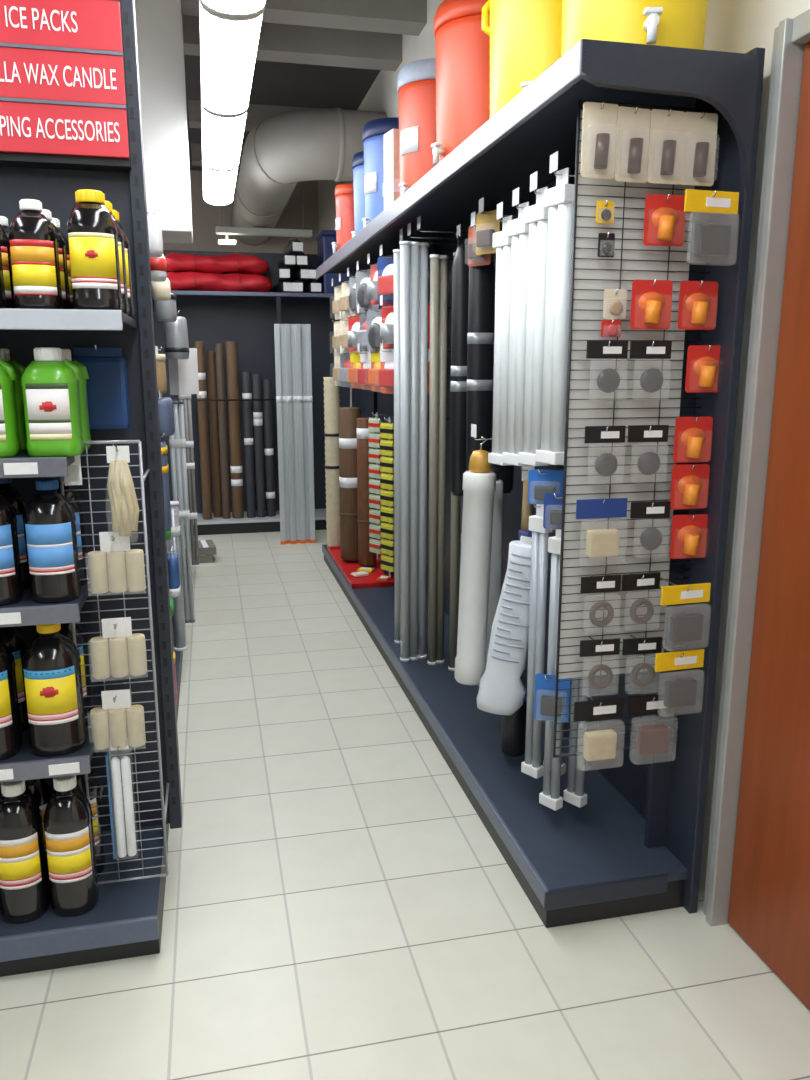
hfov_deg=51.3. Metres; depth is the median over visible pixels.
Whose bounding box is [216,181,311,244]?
light
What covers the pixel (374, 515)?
packet
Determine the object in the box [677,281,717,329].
blister pack
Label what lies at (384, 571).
roll
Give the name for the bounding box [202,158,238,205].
ceiling light
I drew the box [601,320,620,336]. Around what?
blister pack
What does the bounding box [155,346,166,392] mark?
pouch
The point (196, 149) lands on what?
trim
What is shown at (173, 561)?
bag
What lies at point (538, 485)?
blister pack
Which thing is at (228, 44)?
ceiling light
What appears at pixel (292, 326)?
trim
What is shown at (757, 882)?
door
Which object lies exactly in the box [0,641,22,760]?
oil bottle
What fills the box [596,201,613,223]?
blister pack
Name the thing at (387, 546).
packet
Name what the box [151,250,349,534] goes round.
shelving
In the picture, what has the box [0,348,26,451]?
jug
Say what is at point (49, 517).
oil bottle
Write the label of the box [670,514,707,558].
blister pack
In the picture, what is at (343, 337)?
blister pack
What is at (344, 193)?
cooler
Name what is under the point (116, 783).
candle
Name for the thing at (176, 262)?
fabric bag
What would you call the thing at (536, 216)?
pack
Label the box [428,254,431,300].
blister pack
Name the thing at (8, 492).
oil bottle
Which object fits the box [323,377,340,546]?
roll
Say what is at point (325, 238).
crate
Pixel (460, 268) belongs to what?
pipe
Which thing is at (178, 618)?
tube
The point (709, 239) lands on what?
bag
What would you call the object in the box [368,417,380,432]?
packet
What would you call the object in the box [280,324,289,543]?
trim
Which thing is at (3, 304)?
oil bottle
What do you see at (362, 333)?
blister pack
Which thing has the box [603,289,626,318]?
blister pack
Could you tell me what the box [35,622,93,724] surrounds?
oil bottle
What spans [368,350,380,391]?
blister pack
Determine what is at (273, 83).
ceiling
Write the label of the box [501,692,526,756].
tube
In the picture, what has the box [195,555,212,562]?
flat box
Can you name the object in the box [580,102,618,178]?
blister pack
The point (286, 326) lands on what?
trim
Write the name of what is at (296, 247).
bag
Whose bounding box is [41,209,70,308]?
oil bottle
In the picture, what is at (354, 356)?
blister pack
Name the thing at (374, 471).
packet
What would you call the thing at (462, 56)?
cooler
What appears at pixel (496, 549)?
roll
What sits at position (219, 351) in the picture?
rolled mat
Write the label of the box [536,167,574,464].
pipe
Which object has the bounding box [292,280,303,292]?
bag
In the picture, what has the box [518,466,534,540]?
pack
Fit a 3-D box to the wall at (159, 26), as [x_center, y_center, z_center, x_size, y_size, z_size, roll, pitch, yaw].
[-2.319,-2.417,4.664,2.156,1.355,0.500,-3,12,-13]
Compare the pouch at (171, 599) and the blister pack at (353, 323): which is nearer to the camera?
the pouch at (171, 599)
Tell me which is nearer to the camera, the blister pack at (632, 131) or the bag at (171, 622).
the blister pack at (632, 131)
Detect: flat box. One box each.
[194,540,215,555]
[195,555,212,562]
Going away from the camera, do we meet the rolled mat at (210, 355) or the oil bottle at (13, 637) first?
the oil bottle at (13, 637)
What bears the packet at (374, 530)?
hanging from the shelving at (635, 845)
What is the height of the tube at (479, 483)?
0.893 m
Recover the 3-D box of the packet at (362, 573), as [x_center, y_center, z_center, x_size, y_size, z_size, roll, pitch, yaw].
[-0.300,0.226,5.583,0.106,0.022,0.070,-7,14,-29]
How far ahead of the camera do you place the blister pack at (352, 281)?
5.21 m
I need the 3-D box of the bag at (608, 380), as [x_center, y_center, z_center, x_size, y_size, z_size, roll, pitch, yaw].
[0.490,-0.407,2.030,0.105,0.142,0.031,-3,12,-13]
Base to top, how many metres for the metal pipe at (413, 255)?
1.900 m
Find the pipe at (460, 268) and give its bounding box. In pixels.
[450,235,468,495]
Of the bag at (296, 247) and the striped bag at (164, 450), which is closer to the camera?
the striped bag at (164, 450)
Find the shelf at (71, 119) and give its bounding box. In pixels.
[0,0,181,976]
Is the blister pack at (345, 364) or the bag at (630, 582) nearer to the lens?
the bag at (630, 582)
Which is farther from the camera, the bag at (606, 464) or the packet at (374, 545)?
the packet at (374, 545)
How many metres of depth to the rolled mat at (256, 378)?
7.65 m
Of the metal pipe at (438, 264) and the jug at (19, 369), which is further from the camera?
the metal pipe at (438, 264)
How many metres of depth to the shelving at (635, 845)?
2.42 m
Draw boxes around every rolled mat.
[194,341,211,519]
[206,350,222,516]
[215,343,230,518]
[225,341,243,518]
[241,371,255,517]
[252,373,265,517]
[262,379,275,516]
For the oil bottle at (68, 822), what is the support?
on the shelf at (71, 119)
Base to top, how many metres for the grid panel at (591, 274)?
1.651 m
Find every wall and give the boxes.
[135,0,192,243]
[163,170,318,253]
[318,0,809,894]
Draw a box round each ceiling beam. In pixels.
[181,0,426,35]
[182,15,401,70]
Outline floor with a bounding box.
[0,530,809,1079]
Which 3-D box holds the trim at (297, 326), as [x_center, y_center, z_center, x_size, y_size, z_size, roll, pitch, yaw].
[-0.877,-0.868,7.076,0.048,1.830,0.031,-4,12,-18]
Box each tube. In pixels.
[168,501,186,650]
[454,436,495,684]
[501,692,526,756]
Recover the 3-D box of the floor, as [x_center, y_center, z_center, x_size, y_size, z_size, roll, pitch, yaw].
[-2.545,0.879,3.461,6.485,0.120,13.400,-3,12,-13]
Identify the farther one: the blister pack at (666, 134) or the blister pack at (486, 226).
the blister pack at (486, 226)
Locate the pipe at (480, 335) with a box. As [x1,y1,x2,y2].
[466,253,494,470]
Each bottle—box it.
[0,216,8,233]
[0,224,15,308]
[0,238,6,307]
[0,478,30,589]
[0,495,23,605]
[0,626,28,731]
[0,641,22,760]
[0,780,49,923]
[9,199,62,308]
[22,624,86,755]
[24,478,80,602]
[25,778,52,883]
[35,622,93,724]
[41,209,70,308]
[44,775,98,916]
[46,477,88,585]
[50,218,72,308]
[54,768,104,876]
[67,189,122,310]
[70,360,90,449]
[104,201,128,314]
[112,210,134,317]
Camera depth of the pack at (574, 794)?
2.55 m
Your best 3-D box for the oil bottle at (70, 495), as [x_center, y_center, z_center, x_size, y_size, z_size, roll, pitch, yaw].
[-0.874,-0.028,2.146,0.112,0.288,0.112,-3,12,-13]
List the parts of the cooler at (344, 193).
lid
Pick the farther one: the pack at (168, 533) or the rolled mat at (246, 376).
the rolled mat at (246, 376)
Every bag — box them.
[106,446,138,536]
[158,390,174,435]
[161,441,170,530]
[164,317,188,358]
[165,253,268,273]
[167,271,271,291]
[167,546,180,597]
[171,622,173,650]
[173,652,177,703]
[272,280,292,292]
[278,252,295,268]
[278,267,290,281]
[283,239,303,255]
[291,267,309,282]
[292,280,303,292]
[295,253,307,269]
[303,281,321,292]
[308,266,319,282]
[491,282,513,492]
[573,698,623,760]
[576,498,627,557]
[579,638,619,688]
[580,575,620,626]
[584,426,625,476]
[586,341,627,392]
[621,572,660,623]
[622,637,661,686]
[627,425,668,474]
[627,694,675,754]
[630,341,671,392]
[630,501,670,549]
[655,649,703,707]
[660,583,710,641]
[684,189,738,255]
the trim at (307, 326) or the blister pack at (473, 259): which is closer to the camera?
the blister pack at (473, 259)
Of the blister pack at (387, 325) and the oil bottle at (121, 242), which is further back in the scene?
the blister pack at (387, 325)
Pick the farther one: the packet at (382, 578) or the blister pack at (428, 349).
the packet at (382, 578)
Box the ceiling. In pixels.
[182,20,380,172]
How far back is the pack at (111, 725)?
2.15 m
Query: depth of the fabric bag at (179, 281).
7.26 m
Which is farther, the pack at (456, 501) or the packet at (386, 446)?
the packet at (386, 446)
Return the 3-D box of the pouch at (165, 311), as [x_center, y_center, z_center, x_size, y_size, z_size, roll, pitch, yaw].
[-1.006,-0.993,3.540,0.092,0.144,0.151,-3,12,-13]
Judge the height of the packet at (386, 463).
0.083 m
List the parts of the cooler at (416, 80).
lid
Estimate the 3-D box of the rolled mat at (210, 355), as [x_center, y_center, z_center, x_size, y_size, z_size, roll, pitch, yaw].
[-1.733,-0.953,7.674,0.080,1.504,0.080,-3,12,-13]
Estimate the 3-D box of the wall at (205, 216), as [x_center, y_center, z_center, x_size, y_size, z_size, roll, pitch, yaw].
[-4.102,-2.247,9.363,6.335,3.600,0.200,-3,12,-13]
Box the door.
[703,9,809,1009]
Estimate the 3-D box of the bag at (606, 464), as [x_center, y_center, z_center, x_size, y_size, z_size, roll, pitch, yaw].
[0.495,-0.208,2.073,0.105,0.142,0.031,-3,12,-12]
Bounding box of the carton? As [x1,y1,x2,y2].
[383,128,399,209]
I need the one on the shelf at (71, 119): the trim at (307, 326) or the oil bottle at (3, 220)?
the oil bottle at (3, 220)
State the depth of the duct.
6.01 m
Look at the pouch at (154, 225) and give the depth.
2.69 m
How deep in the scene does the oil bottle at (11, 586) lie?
1.97 m
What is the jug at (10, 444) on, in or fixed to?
on the shelf at (71, 119)
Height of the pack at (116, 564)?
0.154 m
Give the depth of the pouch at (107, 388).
2.23 m
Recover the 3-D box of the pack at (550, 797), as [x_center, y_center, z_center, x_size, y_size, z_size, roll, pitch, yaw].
[0.446,0.381,2.490,0.036,0.878,0.066,-10,16,-41]
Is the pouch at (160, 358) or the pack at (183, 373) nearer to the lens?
the pouch at (160, 358)
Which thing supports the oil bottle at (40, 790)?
on the shelf at (71, 119)
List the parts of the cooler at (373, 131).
lid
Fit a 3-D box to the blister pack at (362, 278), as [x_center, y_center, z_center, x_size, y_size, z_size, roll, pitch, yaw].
[-0.236,-1.447,4.876,0.046,0.225,0.250,-8,14,-34]
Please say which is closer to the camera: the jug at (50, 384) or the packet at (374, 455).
the jug at (50, 384)
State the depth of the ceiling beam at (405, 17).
4.82 m
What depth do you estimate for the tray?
5.68 m
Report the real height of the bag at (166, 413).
0.174 m
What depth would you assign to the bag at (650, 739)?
2.24 m
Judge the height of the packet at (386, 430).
0.083 m
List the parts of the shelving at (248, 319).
retaining rail, shelf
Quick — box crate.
[316,230,352,292]
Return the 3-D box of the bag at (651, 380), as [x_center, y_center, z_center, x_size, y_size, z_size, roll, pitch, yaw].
[0.601,-0.412,2.056,0.105,0.142,0.031,-2,12,-10]
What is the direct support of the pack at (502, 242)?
hanging from the shelving at (635, 845)
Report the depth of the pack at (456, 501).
3.80 m
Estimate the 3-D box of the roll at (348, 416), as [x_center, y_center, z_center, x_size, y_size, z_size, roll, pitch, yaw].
[-0.379,-0.388,5.889,0.154,1.060,0.154,-5,13,-24]
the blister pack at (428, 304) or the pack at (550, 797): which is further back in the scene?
the blister pack at (428, 304)
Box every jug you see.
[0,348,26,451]
[0,359,20,457]
[21,348,83,456]
[62,349,90,449]
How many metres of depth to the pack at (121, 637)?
2.11 m
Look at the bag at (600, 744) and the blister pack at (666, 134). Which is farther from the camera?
the bag at (600, 744)
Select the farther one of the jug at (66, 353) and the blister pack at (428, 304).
the blister pack at (428, 304)
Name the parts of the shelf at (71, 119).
price rail, price rail, shelf, price rail, shelf, shelf, price rail, panel, shelf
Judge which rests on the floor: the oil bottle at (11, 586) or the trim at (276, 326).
the trim at (276, 326)
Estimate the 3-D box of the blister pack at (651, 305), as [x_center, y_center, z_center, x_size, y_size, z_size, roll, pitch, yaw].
[0.596,-0.566,2.026,0.104,0.115,0.034,-2,12,-10]
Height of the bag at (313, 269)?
0.141 m
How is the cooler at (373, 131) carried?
on the shelving at (635, 845)
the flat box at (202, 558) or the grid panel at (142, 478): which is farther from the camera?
the flat box at (202, 558)
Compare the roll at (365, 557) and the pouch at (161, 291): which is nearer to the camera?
the pouch at (161, 291)
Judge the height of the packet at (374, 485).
0.083 m
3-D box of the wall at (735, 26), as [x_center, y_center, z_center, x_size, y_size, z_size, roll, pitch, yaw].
[0.542,-1.087,3.780,0.150,3.600,13.400,-3,12,-13]
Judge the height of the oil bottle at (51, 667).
0.325 m
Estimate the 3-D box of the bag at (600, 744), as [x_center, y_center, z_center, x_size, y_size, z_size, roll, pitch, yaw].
[0.514,0.512,2.216,0.140,0.180,0.043,-3,12,-13]
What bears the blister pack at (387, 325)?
hanging from the shelving at (635, 845)
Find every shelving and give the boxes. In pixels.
[147,209,187,839]
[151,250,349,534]
[316,39,764,927]
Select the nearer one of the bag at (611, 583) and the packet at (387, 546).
the bag at (611, 583)
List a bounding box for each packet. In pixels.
[350,571,368,576]
[357,567,373,572]
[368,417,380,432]
[368,433,380,447]
[368,448,380,463]
[368,464,380,478]
[369,479,381,493]
[369,494,380,508]
[369,509,380,523]
[369,523,380,538]
[369,538,380,553]
[377,575,390,581]
[380,423,393,438]
[380,440,393,455]
[380,456,393,472]
[380,473,393,489]
[380,489,393,506]
[380,506,393,522]
[380,522,393,539]
[380,538,393,555]
[381,554,393,571]
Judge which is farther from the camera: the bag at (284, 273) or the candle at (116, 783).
the bag at (284, 273)
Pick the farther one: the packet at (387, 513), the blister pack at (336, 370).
the blister pack at (336, 370)
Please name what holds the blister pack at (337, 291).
hanging from the shelving at (635, 845)
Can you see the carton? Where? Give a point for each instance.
(391, 189)
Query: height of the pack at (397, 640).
1.900 m
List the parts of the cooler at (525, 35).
handle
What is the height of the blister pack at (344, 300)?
0.225 m
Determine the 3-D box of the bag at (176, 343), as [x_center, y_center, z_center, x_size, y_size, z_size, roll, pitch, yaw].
[-1.071,-0.961,3.950,0.113,0.224,0.201,-3,12,-13]
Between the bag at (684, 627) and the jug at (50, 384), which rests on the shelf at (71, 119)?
the jug at (50, 384)
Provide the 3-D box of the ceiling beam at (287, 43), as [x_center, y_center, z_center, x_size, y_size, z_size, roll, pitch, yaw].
[-0.712,-3.184,5.418,1.379,0.160,0.200,-3,12,-13]
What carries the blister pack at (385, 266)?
hanging from the shelving at (635, 845)
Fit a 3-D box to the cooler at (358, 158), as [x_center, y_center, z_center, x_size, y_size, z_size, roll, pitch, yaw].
[-0.144,-2.041,5.118,0.349,0.550,0.349,1,12,6]
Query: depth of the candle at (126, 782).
2.20 m
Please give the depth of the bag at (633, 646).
2.21 m
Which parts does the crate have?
lid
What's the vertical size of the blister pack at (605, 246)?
0.055 m
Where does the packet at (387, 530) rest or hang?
hanging from the shelving at (635, 845)
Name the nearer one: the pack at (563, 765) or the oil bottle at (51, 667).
the oil bottle at (51, 667)
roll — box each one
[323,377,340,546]
[338,407,360,560]
[357,418,375,565]
[383,423,393,574]
[478,463,502,685]
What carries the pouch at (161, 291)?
hanging from the shelving at (178, 654)
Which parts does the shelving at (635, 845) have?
clip strip, clip strip, shelf, panel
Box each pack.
[64,455,81,485]
[87,531,145,593]
[90,617,146,678]
[90,689,145,749]
[106,738,136,858]
[166,528,171,553]
[168,348,198,394]
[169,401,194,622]
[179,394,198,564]
[332,285,346,319]
[332,321,340,353]
[333,354,340,385]
[339,319,357,353]
[340,281,354,316]
[340,353,350,386]
[348,316,359,351]
[348,352,360,388]
[349,276,365,313]
[356,269,378,310]
[358,313,367,351]
[358,351,371,389]
[367,263,386,304]
[367,309,391,351]
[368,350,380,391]
[377,255,393,302]
[379,349,393,393]
[380,304,393,348]
[393,249,400,643]
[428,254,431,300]
[428,304,429,347]
[428,349,429,393]
[448,252,461,670]
[468,225,490,266]
[476,210,499,254]
[488,215,511,465]
[502,202,528,465]
[518,187,548,465]
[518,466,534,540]
[521,504,552,778]
[528,469,563,504]
[534,674,569,721]
[539,529,562,810]
[543,493,562,528]
[543,529,565,775]
[563,677,588,807]
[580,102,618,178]
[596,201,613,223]
[598,233,614,257]
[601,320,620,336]
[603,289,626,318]
[614,106,650,182]
[630,280,672,328]
[643,194,684,246]
[647,109,684,184]
[670,464,709,509]
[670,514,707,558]
[673,416,712,462]
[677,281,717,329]
[680,112,717,185]
[685,345,719,392]
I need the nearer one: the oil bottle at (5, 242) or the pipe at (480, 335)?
the oil bottle at (5, 242)
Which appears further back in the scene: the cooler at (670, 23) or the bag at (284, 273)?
the bag at (284, 273)
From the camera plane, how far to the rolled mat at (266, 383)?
7.70 m
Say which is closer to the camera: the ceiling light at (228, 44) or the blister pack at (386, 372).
the ceiling light at (228, 44)
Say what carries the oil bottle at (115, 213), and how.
on the shelf at (71, 119)
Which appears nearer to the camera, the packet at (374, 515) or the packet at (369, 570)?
the packet at (374, 515)
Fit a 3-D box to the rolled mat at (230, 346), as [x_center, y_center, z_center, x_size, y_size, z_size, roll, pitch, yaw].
[-1.535,-0.981,7.610,0.105,1.584,0.105,-3,12,-13]
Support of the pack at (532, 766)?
hanging from the shelving at (635, 845)
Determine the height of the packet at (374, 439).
0.083 m
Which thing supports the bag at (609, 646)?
hanging from the grid panel at (591, 274)
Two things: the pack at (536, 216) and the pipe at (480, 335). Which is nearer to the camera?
the pack at (536, 216)
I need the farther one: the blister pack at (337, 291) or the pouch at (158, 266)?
the blister pack at (337, 291)
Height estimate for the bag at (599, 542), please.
0.166 m
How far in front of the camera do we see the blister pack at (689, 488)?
2.15 m
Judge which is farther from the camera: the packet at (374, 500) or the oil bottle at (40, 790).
the packet at (374, 500)
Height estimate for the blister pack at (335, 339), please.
0.225 m
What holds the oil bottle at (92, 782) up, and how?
on the shelf at (71, 119)
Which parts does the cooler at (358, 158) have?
lid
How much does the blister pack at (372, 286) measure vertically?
0.215 m
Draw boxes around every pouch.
[71,347,129,429]
[147,206,162,257]
[150,255,166,281]
[151,278,170,300]
[153,293,176,321]
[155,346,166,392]
[170,597,173,616]
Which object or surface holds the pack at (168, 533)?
hanging from the shelving at (178, 654)
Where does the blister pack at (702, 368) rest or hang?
hanging from the grid panel at (591, 274)
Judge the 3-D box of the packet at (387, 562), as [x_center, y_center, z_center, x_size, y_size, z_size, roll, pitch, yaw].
[-0.095,0.127,4.616,0.018,0.083,0.100,-10,16,-41]
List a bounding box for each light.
[199,0,264,115]
[201,0,265,16]
[201,100,247,170]
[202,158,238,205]
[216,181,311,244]
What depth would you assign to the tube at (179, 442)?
4.48 m
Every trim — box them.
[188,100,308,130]
[191,143,243,167]
[274,324,285,544]
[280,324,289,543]
[284,324,295,543]
[290,324,299,542]
[295,324,305,543]
[300,324,309,542]
[305,324,315,542]
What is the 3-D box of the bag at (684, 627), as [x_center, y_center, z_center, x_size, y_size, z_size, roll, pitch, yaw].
[0.718,0.198,2.146,0.140,0.166,0.033,-3,12,-16]
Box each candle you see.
[111,757,126,857]
[121,756,136,855]
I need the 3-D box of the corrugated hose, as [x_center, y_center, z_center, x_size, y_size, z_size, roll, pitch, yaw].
[0.350,0.284,2.743,0.221,0.616,0.095,3,12,15]
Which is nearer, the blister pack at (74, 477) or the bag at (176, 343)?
the blister pack at (74, 477)
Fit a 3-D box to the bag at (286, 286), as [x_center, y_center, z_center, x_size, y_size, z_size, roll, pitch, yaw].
[-1.087,-2.256,7.521,0.112,0.141,0.406,-5,13,-21]
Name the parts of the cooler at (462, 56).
lid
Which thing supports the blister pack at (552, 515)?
hanging from the shelving at (635, 845)
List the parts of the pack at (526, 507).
handle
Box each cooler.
[332,183,354,253]
[351,151,364,236]
[362,117,398,226]
[397,58,435,195]
[431,0,489,164]
[482,0,561,117]
[561,0,707,54]
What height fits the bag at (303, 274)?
0.141 m
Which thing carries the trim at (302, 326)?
on the floor
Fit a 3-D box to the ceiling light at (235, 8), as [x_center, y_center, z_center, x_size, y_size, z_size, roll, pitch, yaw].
[-0.461,-2.145,2.265,0.226,0.912,1.200,-3,12,-13]
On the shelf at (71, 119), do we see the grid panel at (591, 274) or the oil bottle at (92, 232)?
the oil bottle at (92, 232)
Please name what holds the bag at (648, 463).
hanging from the grid panel at (591, 274)
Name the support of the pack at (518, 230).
hanging from the shelving at (635, 845)
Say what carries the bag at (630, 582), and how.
hanging from the grid panel at (591, 274)
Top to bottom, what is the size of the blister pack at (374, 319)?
0.225 m
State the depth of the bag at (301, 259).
7.32 m
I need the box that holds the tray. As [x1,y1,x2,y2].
[327,546,394,588]
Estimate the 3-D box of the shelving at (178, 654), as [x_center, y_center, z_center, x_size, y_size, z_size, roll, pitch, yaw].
[-1.350,-0.443,4.320,0.512,2.120,3.975,-3,12,-13]
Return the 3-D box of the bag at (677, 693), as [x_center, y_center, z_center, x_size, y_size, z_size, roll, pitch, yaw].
[0.714,0.371,2.181,0.140,0.166,0.033,-3,12,-16]
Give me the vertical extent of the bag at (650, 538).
0.142 m
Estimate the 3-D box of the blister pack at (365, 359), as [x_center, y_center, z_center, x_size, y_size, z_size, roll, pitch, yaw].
[-0.240,-0.998,4.973,0.053,0.226,0.250,-5,13,-22]
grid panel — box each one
[59,440,168,883]
[553,100,720,757]
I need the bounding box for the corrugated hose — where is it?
[477,536,549,715]
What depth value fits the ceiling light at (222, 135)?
4.58 m
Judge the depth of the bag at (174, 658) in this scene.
3.13 m
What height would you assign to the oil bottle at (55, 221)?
0.238 m
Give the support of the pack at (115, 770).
hanging from the grid panel at (142, 478)
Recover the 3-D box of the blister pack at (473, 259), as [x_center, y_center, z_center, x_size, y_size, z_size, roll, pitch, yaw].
[0.255,-1.049,3.000,0.031,0.140,0.110,-10,16,-41]
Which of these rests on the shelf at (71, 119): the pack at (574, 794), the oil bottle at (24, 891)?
the oil bottle at (24, 891)
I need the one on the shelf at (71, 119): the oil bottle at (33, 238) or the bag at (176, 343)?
the oil bottle at (33, 238)
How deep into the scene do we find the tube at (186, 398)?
5.84 m
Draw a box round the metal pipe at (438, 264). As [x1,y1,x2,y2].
[427,254,447,664]
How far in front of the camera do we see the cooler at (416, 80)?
3.66 m
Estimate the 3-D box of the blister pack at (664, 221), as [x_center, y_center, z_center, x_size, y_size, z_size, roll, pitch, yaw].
[0.617,-0.756,1.992,0.104,0.115,0.034,-2,12,-12]
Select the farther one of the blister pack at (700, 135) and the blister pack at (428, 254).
the blister pack at (428, 254)
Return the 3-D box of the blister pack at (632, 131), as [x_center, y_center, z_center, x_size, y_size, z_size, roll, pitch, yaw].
[0.531,-0.910,1.939,0.088,0.160,0.031,-4,12,-18]
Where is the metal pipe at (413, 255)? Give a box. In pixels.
[399,241,428,661]
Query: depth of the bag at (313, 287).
7.40 m
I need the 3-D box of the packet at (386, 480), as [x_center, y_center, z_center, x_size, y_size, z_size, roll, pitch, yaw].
[-0.095,-0.314,4.525,0.018,0.083,0.100,-10,16,-41]
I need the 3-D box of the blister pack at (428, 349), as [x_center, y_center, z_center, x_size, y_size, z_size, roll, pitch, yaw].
[0.051,-0.869,4.353,0.053,0.226,0.250,-7,14,-29]
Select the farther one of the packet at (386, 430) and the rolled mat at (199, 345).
the rolled mat at (199, 345)
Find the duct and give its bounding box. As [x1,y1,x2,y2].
[231,108,387,245]
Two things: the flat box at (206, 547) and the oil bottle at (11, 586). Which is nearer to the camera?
the oil bottle at (11, 586)
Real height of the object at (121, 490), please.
0.235 m
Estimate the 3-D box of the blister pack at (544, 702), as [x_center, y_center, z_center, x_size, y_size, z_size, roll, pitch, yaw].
[0.421,0.459,2.425,0.100,0.140,0.031,3,12,15]
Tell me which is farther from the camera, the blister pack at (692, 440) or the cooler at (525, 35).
the cooler at (525, 35)
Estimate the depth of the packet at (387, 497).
4.53 m
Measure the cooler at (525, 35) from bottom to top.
0.520 m
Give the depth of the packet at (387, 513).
4.55 m
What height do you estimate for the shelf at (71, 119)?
2.448 m
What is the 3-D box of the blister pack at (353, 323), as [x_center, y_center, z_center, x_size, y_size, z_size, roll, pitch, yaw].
[-0.314,-1.284,5.250,0.083,0.215,0.250,-7,14,-30]

